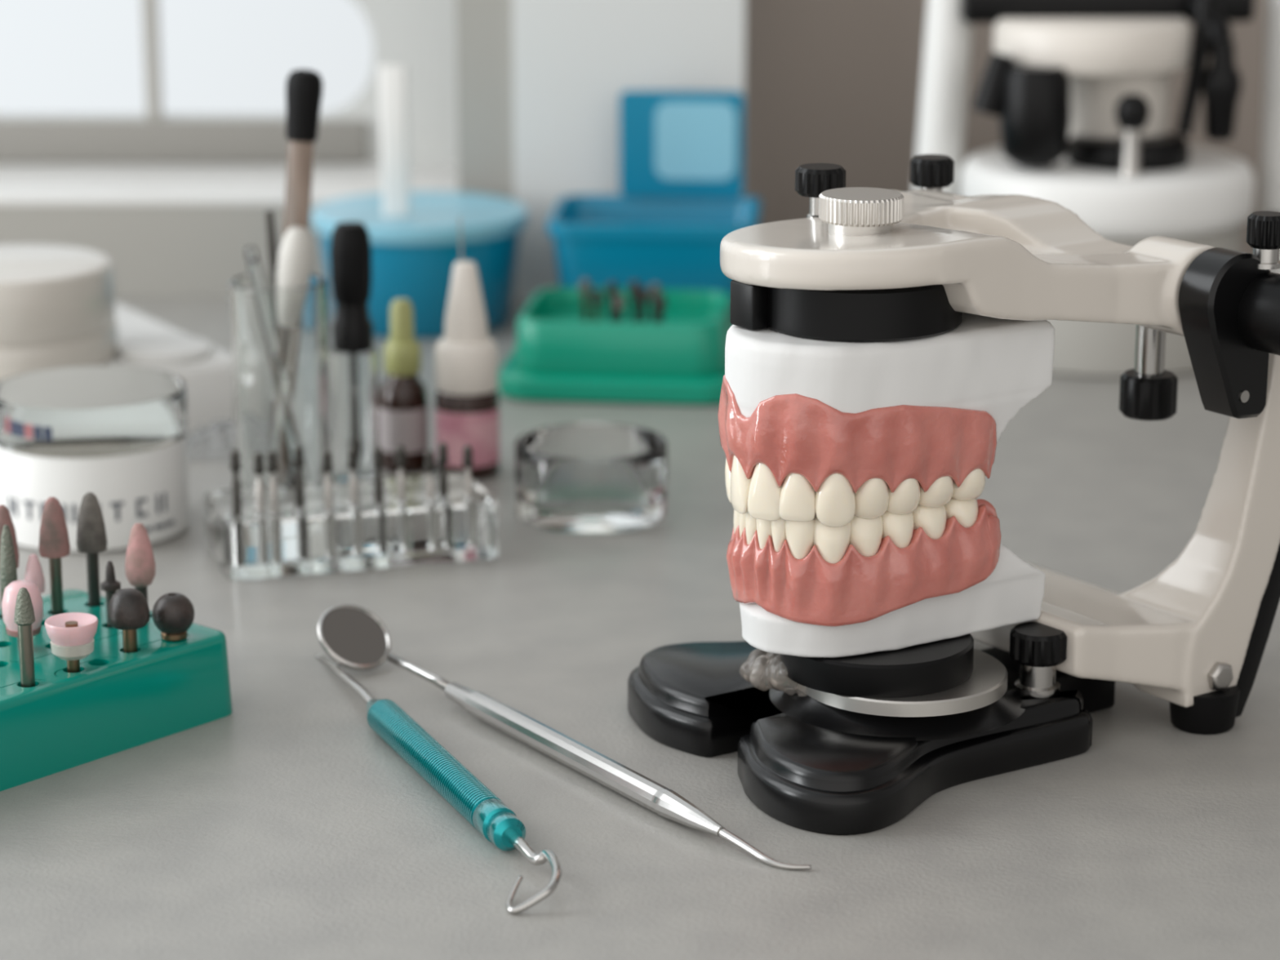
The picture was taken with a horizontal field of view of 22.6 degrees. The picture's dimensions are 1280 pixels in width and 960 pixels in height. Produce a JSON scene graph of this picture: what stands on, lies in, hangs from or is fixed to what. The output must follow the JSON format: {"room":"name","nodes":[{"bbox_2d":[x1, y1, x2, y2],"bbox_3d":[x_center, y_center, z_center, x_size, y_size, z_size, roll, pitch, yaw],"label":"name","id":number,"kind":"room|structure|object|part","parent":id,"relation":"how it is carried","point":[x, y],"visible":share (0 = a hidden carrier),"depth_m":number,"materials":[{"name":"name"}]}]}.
{"room":"dental laboratory","nodes":[
{"label":"dental laboratory","id":0,"kind":"room"},
{"bbox_2d":[0,0,1266,297],"bbox_3d":[0.000,-0.136,1.183,1.400,0.720,0.092,0,15,0],"label":"wall","id":1,"kind":"structure","parent":0,"point":[833,82],"depth_m":1.15,"materials":[{"name":"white paint"}]},
{"bbox_2d":[0,0,457,163],"bbox_3d":[-0.380,-0.165,1.216,0.640,0.089,0.011,0,15,0],"label":"window","id":2,"kind":"structure","parent":1,"relation":"in","point":[82,81],"depth_m":1.22,"materials":[{"name":"white glass"}]},
{"bbox_3d":[-0.382,-0.129,1.222,0.556,0.016,0.004,0,15,0],"label":"rail","id":3,"kind":"part","parent":2,"relation":"part of","materials":[{"name":"grey paint"}]},
{"bbox_3d":[-0.370,-0.164,1.217,0.539,0.051,0.001,0,15,0],"label":"pane","id":4,"kind":"part","parent":2,"relation":"part of","materials":[{"name":"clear glass"}]},
{"bbox_2d":[0,163,458,204],"bbox_3d":[-0.383,-0.111,1.190,0.635,0.002,0.088,0,15,0],"label":"windowsill","id":5,"kind":"structure","parent":1,"relation":"attached to","point":[20,184],"depth_m":1.19,"materials":[{"name":"white paint"}]},
{"bbox_2d":[0,296,1279,959],"bbox_3d":[0.000,0.071,0.683,1.400,0.025,0.985,0,15,0],"label":"countertop","id":6,"kind":"structure","parent":1,"relation":"attached to","point":[282,826],"depth_m":0.66,"materials":[{"name":"grey laminate"}]},
{"bbox_2d":[0,434,189,553],"bbox_3d":[-0.146,0.001,0.852,0.051,0.026,0.051,0,15,0],"label":"pot","id":7,"kind":"object","parent":6,"relation":"on","point":[150,488],"visible":0.59,"depth_m":0.83,"materials":[{"name":"white plastic"}]},
{"bbox_2d":[0,365,187,457],"bbox_3d":[-0.146,-0.018,0.847,0.052,0.013,0.052,0,15,0],"label":"petri dish","id":8,"kind":"object","parent":7,"relation":"on","point":[86,411],"visible":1,"depth_m":0.83,"materials":[{"name":"clear plastic"}]},
{"bbox_2d":[0,589,232,791],"bbox_3d":[-0.148,0.049,0.682,0.056,0.019,0.118,12,19,39],"label":"block","id":9,"kind":"object","parent":6,"relation":"on","point":[117,701],"visible":0.78,"depth_m":0.68,"materials":[{"name":"teal plastic"}]},
{"bbox_2d":[0,524,17,635],"bbox_3d":[-0.138,0.028,0.702,0.004,0.037,0.004,0,15,0],"label":"grinding bur","id":10,"kind":"object","parent":9,"relation":"in","point":[8,571],"visible":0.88,"depth_m":0.70,"materials":[{"name":"silver metal"}]},
{"bbox_2d":[0,504,19,618],"bbox_3d":[-0.141,0.024,0.715,0.006,0.038,0.006,0,15,0],"label":"grinding bur","id":11,"kind":"object","parent":9,"relation":"in","point":[5,517],"visible":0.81,"depth_m":0.71,"materials":[{"name":"stone"}]},
{"bbox_2d":[1,579,43,649],"bbox_3d":[-0.133,0.035,0.693,0.009,0.028,0.009,0,15,0],"label":"grinding bur","id":12,"kind":"object","parent":9,"relation":"in","point":[11,591],"visible":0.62,"depth_m":0.69,"materials":[{"name":"pink rubber"}]},
{"bbox_2d":[13,586,35,687],"bbox_3d":[-0.128,0.039,0.669,0.004,0.034,0.004,0,15,0],"label":"grinding bur","id":13,"kind":"object","parent":9,"relation":"in","point":[24,616],"visible":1,"depth_m":0.67,"materials":[{"name":"silver metal"}]},
{"bbox_2d":[24,553,44,593],"bbox_3d":[-0.135,0.030,0.715,0.005,0.027,0.005,0,15,0],"label":"grinding bur","id":14,"kind":"object","parent":9,"relation":"in","point":[33,571],"visible":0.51,"depth_m":0.71,"materials":[{"name":"pink stone"}]},
{"bbox_2d":[38,496,70,614],"bbox_3d":[-0.131,0.023,0.717,0.007,0.039,0.007,0,15,0],"label":"grinding bur","id":15,"kind":"object","parent":9,"relation":"in","point":[54,540],"visible":0.87,"depth_m":0.71,"materials":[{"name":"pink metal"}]},
{"bbox_2d":[44,612,97,672],"bbox_3d":[-0.120,0.041,0.679,0.011,0.024,0.011,0,15,0],"label":"grinding bur","id":16,"kind":"object","parent":9,"relation":"in","point":[71,635],"visible":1,"depth_m":0.67,"materials":[{"name":"pink rubber"}]},
{"bbox_2d":[75,492,107,607],"bbox_3d":[-0.124,0.021,0.723,0.007,0.039,0.007,0,15,0],"label":"grinding bur","id":17,"kind":"object","parent":9,"relation":"in","point":[91,537],"visible":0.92,"depth_m":0.72,"materials":[{"name":"grey stone"}]},
{"bbox_2d":[100,560,120,627],"bbox_3d":[-0.117,0.031,0.710,0.004,0.027,0.004,0,15,0],"label":"grinding bur","id":18,"kind":"object","parent":9,"relation":"in","point":[110,585],"visible":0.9,"depth_m":0.71,"materials":[{"name":"grey metal"}]},
{"bbox_2d":[107,587,150,653],"bbox_3d":[-0.110,0.036,0.692,0.009,0.026,0.009,0,15,0],"label":"grinding bur","id":19,"kind":"object","parent":9,"relation":"in","point":[128,611],"visible":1,"depth_m":0.69,"materials":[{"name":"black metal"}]},
{"bbox_2d":[124,522,155,601],"bbox_3d":[-0.111,0.026,0.715,0.007,0.034,0.007,0,15,0],"label":"grinding bur","id":20,"kind":"object","parent":9,"relation":"in","point":[140,563],"visible":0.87,"depth_m":0.71,"materials":[{"name":"pink stone"}]},
{"bbox_2d":[151,592,194,641],"bbox_3d":[-0.102,0.036,0.701,0.009,0.023,0.009,0,15,0],"label":"grinding bur","id":21,"kind":"object","parent":9,"relation":"in","point":[173,613],"visible":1,"depth_m":0.70,"materials":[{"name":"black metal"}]},
{"bbox_2d":[102,302,233,434],"bbox_3d":[-0.189,-0.034,0.991,0.095,0.021,0.128,-9,17,-30],"label":"storage box","id":22,"kind":"object","parent":6,"relation":"on","point":[208,380],"visible":0.08,"depth_m":0.96,"materials":[{"name":"white plastic"}]},
{"bbox_2d":[0,244,118,381],"bbox_3d":[-0.190,-0.051,0.957,0.065,0.029,0.065,0,15,0],"label":"lidded jar","id":23,"kind":"object","parent":22,"relation":"on","point":[57,303],"visible":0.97,"depth_m":0.94,"materials":[{"name":"grey plastic"}]},
{"bbox_2d":[118,335,212,364],"bbox_3d":[-0.143,-0.039,0.964,0.028,0.003,0.028,0,15,0],"label":"lid","id":24,"kind":"object","parent":22,"relation":"on","point":[158,349],"visible":1,"depth_m":0.96,"materials":[{"name":"white plastic"}]},
{"bbox_3d":[-0.189,-0.043,0.988,0.089,0.001,0.122,-9,17,-30],"label":"box lid","id":25,"kind":"part","parent":22,"relation":"part of","materials":[{"name":"white plastic"}]},
{"bbox_2d":[186,418,234,460],"bbox_3d":[-0.119,-0.013,0.933,0.032,0.010,0.020,0,15,0],"label":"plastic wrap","id":26,"kind":"object","parent":6,"relation":"on","point":[215,442],"visible":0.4,"depth_m":0.93,"materials":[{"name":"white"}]},
{"bbox_2d":[228,271,332,488],"bbox_3d":[-0.098,-0.024,0.874,0.026,0.062,0.026,0,15,0],"label":"glass beaker","id":27,"kind":"object","parent":6,"relation":"on","point":[279,337],"visible":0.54,"depth_m":0.86,"materials":[{"name":"white"}]},
{"bbox_2d":[244,244,265,288],"bbox_3d":[-0.099,-0.030,0.870,0.016,0.069,0.003,-1,15,-4],"label":"rod","id":28,"kind":"object","parent":27,"relation":"in","point":[251,251],"visible":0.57,"depth_m":0.86,"materials":[{"name":"white"}]},
{"bbox_2d":[265,210,277,288],"bbox_3d":[-0.098,-0.036,0.875,0.008,0.076,0.003,12,19,37],"label":"spatula","id":29,"kind":"object","parent":27,"relation":"in","point":[269,219],"visible":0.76,"depth_m":0.87,"materials":[{"name":"grey metal"}]},
{"bbox_2d":[275,226,313,288],"bbox_3d":[-0.095,-0.032,0.868,0.014,0.074,0.010,-12,19,-39],"label":"brush","id":30,"kind":"object","parent":27,"relation":"in","point":[295,260],"visible":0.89,"depth_m":0.86,"materials":[{"name":"white plastic"}]},
{"bbox_2d":[281,69,323,242],"bbox_3d":[-0.093,-0.054,0.872,0.016,0.115,0.010,-5,16,-19],"label":"brush","id":31,"kind":"object","parent":27,"relation":"in","point":[304,87],"visible":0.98,"depth_m":0.86,"materials":[{"name":"beige wood"}]},
{"bbox_3d":[-0.091,-0.101,0.861,0.010,0.019,0.010,4,12,-1],"label":"rubber bulb","id":32,"kind":"part","parent":31,"relation":"part of","materials":[{"name":"black rubber"}]},
{"bbox_2d":[204,471,498,580],"bbox_3d":[-0.075,0.011,0.831,0.071,0.015,0.034,-5,15,-17],"label":"stand","id":33,"kind":"object","parent":6,"relation":"on","point":[313,538],"visible":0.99,"depth_m":0.82,"materials":[{"name":"clear"}]},
{"bbox_2d":[229,448,241,515],"bbox_3d":[-0.102,0.006,0.812,0.003,0.029,0.003,0,15,0],"label":"dental bur","id":34,"kind":"object","parent":33,"relation":"in","point":[235,464],"visible":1,"depth_m":0.81,"materials":[{"name":"grey metal"}]},
{"bbox_2d":[253,452,264,510],"bbox_3d":[-0.097,0.006,0.817,0.003,0.027,0.003,0,15,0],"label":"dental bur","id":35,"kind":"object","parent":33,"relation":"in","point":[258,468],"visible":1,"depth_m":0.81,"materials":[{"name":"grey metal"}]},
{"bbox_2d":[266,449,278,512],"bbox_3d":[-0.093,0.006,0.815,0.003,0.028,0.003,0,15,0],"label":"dental bur","id":36,"kind":"object","parent":33,"relation":"in","point":[272,465],"visible":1,"depth_m":0.81,"materials":[{"name":"grey metal"}]},
{"bbox_2d":[293,444,304,506],"bbox_3d":[-0.087,0.005,0.820,0.003,0.028,0.003,0,15,0],"label":"dental bur","id":37,"kind":"object","parent":33,"relation":"in","point":[299,460],"visible":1,"depth_m":0.82,"materials":[{"name":"grey metal"}]},
{"bbox_2d":[321,449,333,507],"bbox_3d":[-0.080,0.005,0.819,0.003,0.027,0.003,0,15,0],"label":"dental bur","id":38,"kind":"object","parent":33,"relation":"in","point":[326,465],"visible":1,"depth_m":0.82,"materials":[{"name":"grey metal"}]},
{"bbox_2d":[346,446,358,502],"bbox_3d":[-0.074,0.004,0.824,0.003,0.026,0.003,0,15,0],"label":"dental bur","id":39,"kind":"object","parent":33,"relation":"in","point":[353,462],"visible":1,"depth_m":0.82,"materials":[{"name":"grey metal"}]},
{"bbox_2d":[372,445,383,503],"bbox_3d":[-0.067,0.004,0.823,0.003,0.027,0.003,0,15,0],"label":"dental bur","id":40,"kind":"object","parent":33,"relation":"in","point":[378,461],"visible":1,"depth_m":0.82,"materials":[{"name":"grey metal"}]},
{"bbox_2d":[395,444,405,499],"bbox_3d":[-0.062,0.004,0.828,0.003,0.026,0.003,0,15,0],"label":"dental bur","id":41,"kind":"object","parent":33,"relation":"in","point":[400,460],"visible":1,"depth_m":0.82,"materials":[{"name":"grey metal"}]},
{"bbox_2d":[423,449,435,500],"bbox_3d":[-0.054,0.004,0.827,0.003,0.025,0.003,0,15,0],"label":"dental bur","id":42,"kind":"object","parent":33,"relation":"in","point":[429,465],"visible":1,"depth_m":0.82,"materials":[{"name":"grey metal"}]},
{"bbox_2d":[437,441,448,495],"bbox_3d":[-0.051,0.003,0.831,0.003,0.026,0.003,0,15,0],"label":"dental bur","id":43,"kind":"object","parent":33,"relation":"in","point":[442,457],"visible":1,"depth_m":0.83,"materials":[{"name":"grey metal"}]},
{"bbox_2d":[462,444,473,497],"bbox_3d":[-0.044,0.003,0.830,0.003,0.025,0.003,0,15,0],"label":"dental bur","id":44,"kind":"object","parent":33,"relation":"in","point":[468,460],"visible":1,"depth_m":0.83,"materials":[{"name":"grey metal"}]},
{"bbox_2d":[328,222,380,481],"bbox_3d":[-0.080,-0.035,0.893,0.014,0.074,0.014,0,15,0],"label":"dropper bottle","id":45,"kind":"object","parent":6,"relation":"on","point":[353,371],"visible":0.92,"depth_m":0.89,"materials":[{"name":"clear glass"}]},
{"bbox_3d":[-0.080,-0.060,0.886,0.011,0.023,0.011,-12,19,-38],"label":"rubber bulb","id":46,"kind":"part","parent":45,"relation":"part of","materials":[{"name":"black rubber"}]},
{"bbox_3d":[-0.080,-0.018,0.897,0.014,0.038,0.014,0,15,0],"label":"glass","id":47,"kind":"part","parent":45,"relation":"part of","materials":[{"name":"white"}]},
{"bbox_2d":[378,298,429,473],"bbox_3d":[-0.068,-0.027,0.911,0.014,0.049,0.014,0,15,0],"label":"dropper bottle","id":48,"kind":"object","parent":6,"relation":"on","point":[403,406],"visible":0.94,"depth_m":0.91,"materials":[{"name":"orange glass"}]},
{"bbox_2d":[311,191,527,339],"bbox_3d":[-0.076,-0.074,1.108,0.074,0.040,0.074,0,15,0],"label":"tub","id":49,"kind":"object","parent":6,"relation":"on","point":[414,257],"visible":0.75,"depth_m":1.08,"materials":[{"name":"teal plastic"}]},
{"bbox_2d":[378,65,409,217],"bbox_3d":[-0.083,-0.115,1.086,0.010,0.051,0.005,0,15,0],"label":"handle","id":50,"kind":"object","parent":49,"relation":"on","point":[393,78],"visible":1,"depth_m":1.08,"materials":[{"name":"white plastic"}]},
{"bbox_3d":[-0.076,-0.091,1.103,0.074,0.006,0.074,0,15,0],"label":"tub lid","id":51,"kind":"part","parent":49,"relation":"part of","materials":[{"name":"blue plastic"}]},
{"bbox_2d":[315,654,561,914],"bbox_3d":[-0.044,0.057,0.672,0.014,0.008,0.165,-5,16,-18],"label":"probe","id":52,"kind":"object","parent":6,"relation":"on","point":[494,820],"visible":1,"depth_m":0.65,"materials":[{"name":"teal plastic"}]},
{"bbox_3d":[-0.042,0.060,0.663,0.008,0.008,0.086,-6,16,-22],"label":"handle","id":53,"kind":"part","parent":52,"relation":"part of","materials":[{"name":"teal plastic"}]},
{"bbox_2d":[435,216,499,479],"bbox_3d":[-0.049,-0.038,0.902,0.018,0.074,0.018,0,15,0],"label":"dropper bottle","id":54,"kind":"object","parent":6,"relation":"on","point":[467,407],"visible":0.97,"depth_m":0.90,"materials":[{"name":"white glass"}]},
{"bbox_2d":[316,604,811,870],"bbox_3d":[-0.022,0.053,0.678,0.018,0.014,0.167,-10,18,-34],"label":"mirror","id":55,"kind":"object","parent":6,"relation":"on","point":[352,636],"visible":1,"depth_m":0.69,"materials":[{"name":"silver metal"}]},
{"bbox_2d":[321,607,386,664],"bbox_3d":[-0.066,0.036,0.738,0.014,0.011,0.014,0,15,0],"label":"mirror glass","id":56,"kind":"object","parent":55,"relation":"on","point":[350,635],"depth_m":0.74,"materials":[{"name":"grey mirror"}]},
{"bbox_3d":[-0.013,0.058,0.672,0.006,0.006,0.104,-10,18,-33],"label":"handle","id":57,"kind":"part","parent":55,"relation":"part of","materials":[{"name":"silver metal"}]},
{"bbox_2d":[515,422,667,533],"bbox_3d":[-0.013,-0.001,0.867,0.041,0.020,0.041,0,15,0],"label":"glass dish","id":58,"kind":"object","parent":6,"relation":"on","point":[578,477],"visible":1,"depth_m":0.85,"materials":[{"name":"white"}]},
{"bbox_2d":[497,286,733,405],"bbox_3d":[-0.004,-0.044,1.023,0.077,0.024,0.069,2,15,6],"label":"box","id":59,"kind":"object","parent":6,"relation":"on","point":[557,356],"visible":0.85,"depth_m":0.99,"materials":[{"name":"teal plastic"}]},
{"bbox_2d":[579,278,591,321],"bbox_3d":[-0.018,-0.057,1.025,0.004,0.015,0.004,0,15,0],"label":"bur","id":60,"kind":"object","parent":59,"relation":"in","point":[584,284],"visible":0.91,"depth_m":1.02,"materials":[{"name":"gold metal"}]},
{"bbox_2d":[591,288,603,321],"bbox_3d":[-0.014,-0.054,1.019,0.004,0.013,0.004,0,15,0],"label":"bur","id":61,"kind":"object","parent":59,"relation":"in","point":[597,300],"visible":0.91,"depth_m":1.02,"materials":[{"name":"gold metal"}]},
{"bbox_2d":[606,281,617,322],"bbox_3d":[-0.009,-0.057,1.025,0.004,0.014,0.004,0,15,0],"label":"bur","id":62,"kind":"object","parent":59,"relation":"in","point":[611,287],"visible":0.91,"depth_m":1.02,"materials":[{"name":"grey metal"}]},
{"bbox_2d":[613,293,626,322],"bbox_3d":[-0.006,-0.053,1.016,0.004,0.012,0.004,0,15,0],"label":"bur","id":63,"kind":"object","parent":59,"relation":"in","point":[620,299],"visible":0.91,"depth_m":1.01,"materials":[{"name":"grey metal"}]},
{"bbox_2d":[628,280,639,322],"bbox_3d":[-0.002,-0.056,1.022,0.004,0.015,0.004,0,15,0],"label":"bur","id":64,"kind":"object","parent":59,"relation":"in","point":[634,286],"visible":0.91,"depth_m":1.02,"materials":[{"name":"grey metal"}]},
{"bbox_2d":[637,286,649,323],"bbox_3d":[0.001,-0.054,1.016,0.004,0.014,0.004,0,15,0],"label":"bur","id":65,"kind":"object","parent":59,"relation":"in","point":[643,298],"visible":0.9,"depth_m":1.01,"materials":[{"name":"grey metal"}]},
{"bbox_2d":[648,282,661,323],"bbox_3d":[0.005,-0.056,1.023,0.004,0.014,0.004,0,15,0],"label":"bur","id":66,"kind":"object","parent":59,"relation":"in","point":[655,288],"visible":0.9,"depth_m":1.02,"materials":[{"name":"grey metal"}]},
{"bbox_2d":[654,293,666,323],"bbox_3d":[0.006,-0.053,1.015,0.004,0.012,0.004,0,15,0],"label":"bur","id":67,"kind":"object","parent":59,"relation":"in","point":[660,300],"visible":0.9,"depth_m":1.01,"materials":[{"name":"grey metal"}]},
{"bbox_2d":[546,89,760,293],"bbox_3d":[0.005,-0.093,1.107,0.071,0.076,0.061,1,15,4],"label":"tub","id":68,"kind":"object","parent":6,"relation":"on","point":[682,152],"visible":0.66,"depth_m":1.12,"materials":[{"name":"teal plastic"}]},
{"bbox_3d":[0.015,-0.118,1.128,0.044,0.037,0.003,1,15,4],"label":"tub lid","id":69,"kind":"part","parent":68,"relation":"part of","materials":[{"name":"teal plastic"}]},
{"bbox_3d":[0.019,-0.119,1.126,0.028,0.028,0.001,1,15,4],"label":"lid panel","id":70,"kind":"part","parent":68,"relation":"part of","materials":[{"name":"blue plastic"}]},
{"bbox_2d":[627,154,1279,835],"bbox_3d":[0.072,-0.006,0.688,0.144,0.122,0.111,-11,18,-35],"label":"dental articulator","id":71,"kind":"object","parent":6,"relation":"on","point":[852,744],"visible":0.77,"depth_m":0.67,"materials":[{"name":"beige metal"}]},
{"bbox_3d":[0.045,-0.056,0.657,0.017,0.005,0.017,-11,18,-35],"label":"knob","id":72,"kind":"part","parent":71,"relation":"part of","materials":[{"name":"silver metal"}]},
{"bbox_2d":[724,312,1054,442],"bbox_3d":[0.047,-0.019,0.669,0.064,0.030,0.046,-10,18,-35],"label":"plaster cast","id":73,"kind":"object","parent":71,"relation":"attached to","point":[996,366],"visible":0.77,"depth_m":0.65,"materials":[{"name":"white"}]},
{"bbox_2d":[717,374,996,527],"bbox_3d":[0.041,-0.009,0.667,0.052,0.028,0.046,-11,18,-35],"label":"denture","id":74,"kind":"object","parent":73,"relation":"attached to","point":[797,457],"visible":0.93,"depth_m":0.65,"materials":[{"name":"pink plastic"}]},
{"bbox_2d":[739,544,1045,657],"bbox_3d":[0.050,0.021,0.681,0.063,0.020,0.041,-11,18,-35],"label":"plaster cast","id":75,"kind":"object","parent":71,"relation":"on","point":[1014,592],"visible":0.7,"depth_m":0.67,"materials":[{"name":"white"}]},
{"bbox_2d":[726,497,1001,626],"bbox_3d":[0.043,0.013,0.674,0.051,0.024,0.046,-11,18,-35],"label":"denture","id":76,"kind":"object","parent":75,"relation":"on","point":[813,572],"visible":0.84,"depth_m":0.66,"materials":[{"name":"pink plastic"}]},
{"bbox_3d":[0.056,0.042,0.678,0.044,0.003,0.044,-11,18,-35],"label":"mounting plate","id":77,"kind":"part","parent":71,"relation":"part of","materials":[{"name":"silver metal"}]},
{"bbox_3d":[0.062,-0.044,0.679,0.106,0.027,0.076,-11,18,-35],"label":"frame","id":78,"kind":"part","parent":71,"relation":"part of","materials":[{"name":"white plastic"}]},
{"bbox_3d":[0.097,-0.001,0.719,0.064,0.084,0.089,-11,18,-35],"label":"frame","id":79,"kind":"part","parent":71,"relation":"part of","materials":[{"name":"beige metal"}]},
{"bbox_2d":[913,0,1279,377],"bbox_3d":[0.164,-0.130,1.053,0.126,0.176,0.096,-7,16,-25],"label":"microscope","id":80,"kind":"object","parent":6,"relation":"on","point":[1077,90],"visible":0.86,"depth_m":1.03,"materials":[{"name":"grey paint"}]},
{"bbox_3d":[0.114,-0.127,1.030,0.014,0.021,0.011,-1,15,-3],"label":"lever","id":81,"kind":"part","parent":80,"relation":"part of","materials":[{"name":"black plastic"}]},
{"bbox_3d":[0.157,-0.105,1.021,0.007,0.015,0.007,-8,17,-29],"label":"knob stem","id":82,"kind":"part","parent":80,"relation":"part of","materials":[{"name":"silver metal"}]},
{"bbox_3d":[0.157,-0.117,1.018,0.011,0.012,0.011,-1,15,-3],"label":"focus knob","id":83,"kind":"part","parent":80,"relation":"part of","materials":[{"name":"black plastic"}]},
{"bbox_3d":[0.181,-0.135,1.042,0.006,0.046,0.015,13,20,41],"label":"bracket arm","id":84,"kind":"part","parent":80,"relation":"part of","materials":[{"name":"black plastic"}]},
{"bbox_3d":[0.187,-0.147,1.042,0.010,0.020,0.021,-6,16,-22],"label":"bracket arm","id":85,"kind":"part","parent":80,"relation":"part of","materials":[{"name":"black plastic"}]},
{"bbox_3d":[0.189,-0.126,1.038,0.013,0.032,0.013,-1,15,-3],"label":"hanging knob","id":86,"kind":"part","parent":80,"relation":"part of","materials":[{"name":"black plastic"}]}
]}

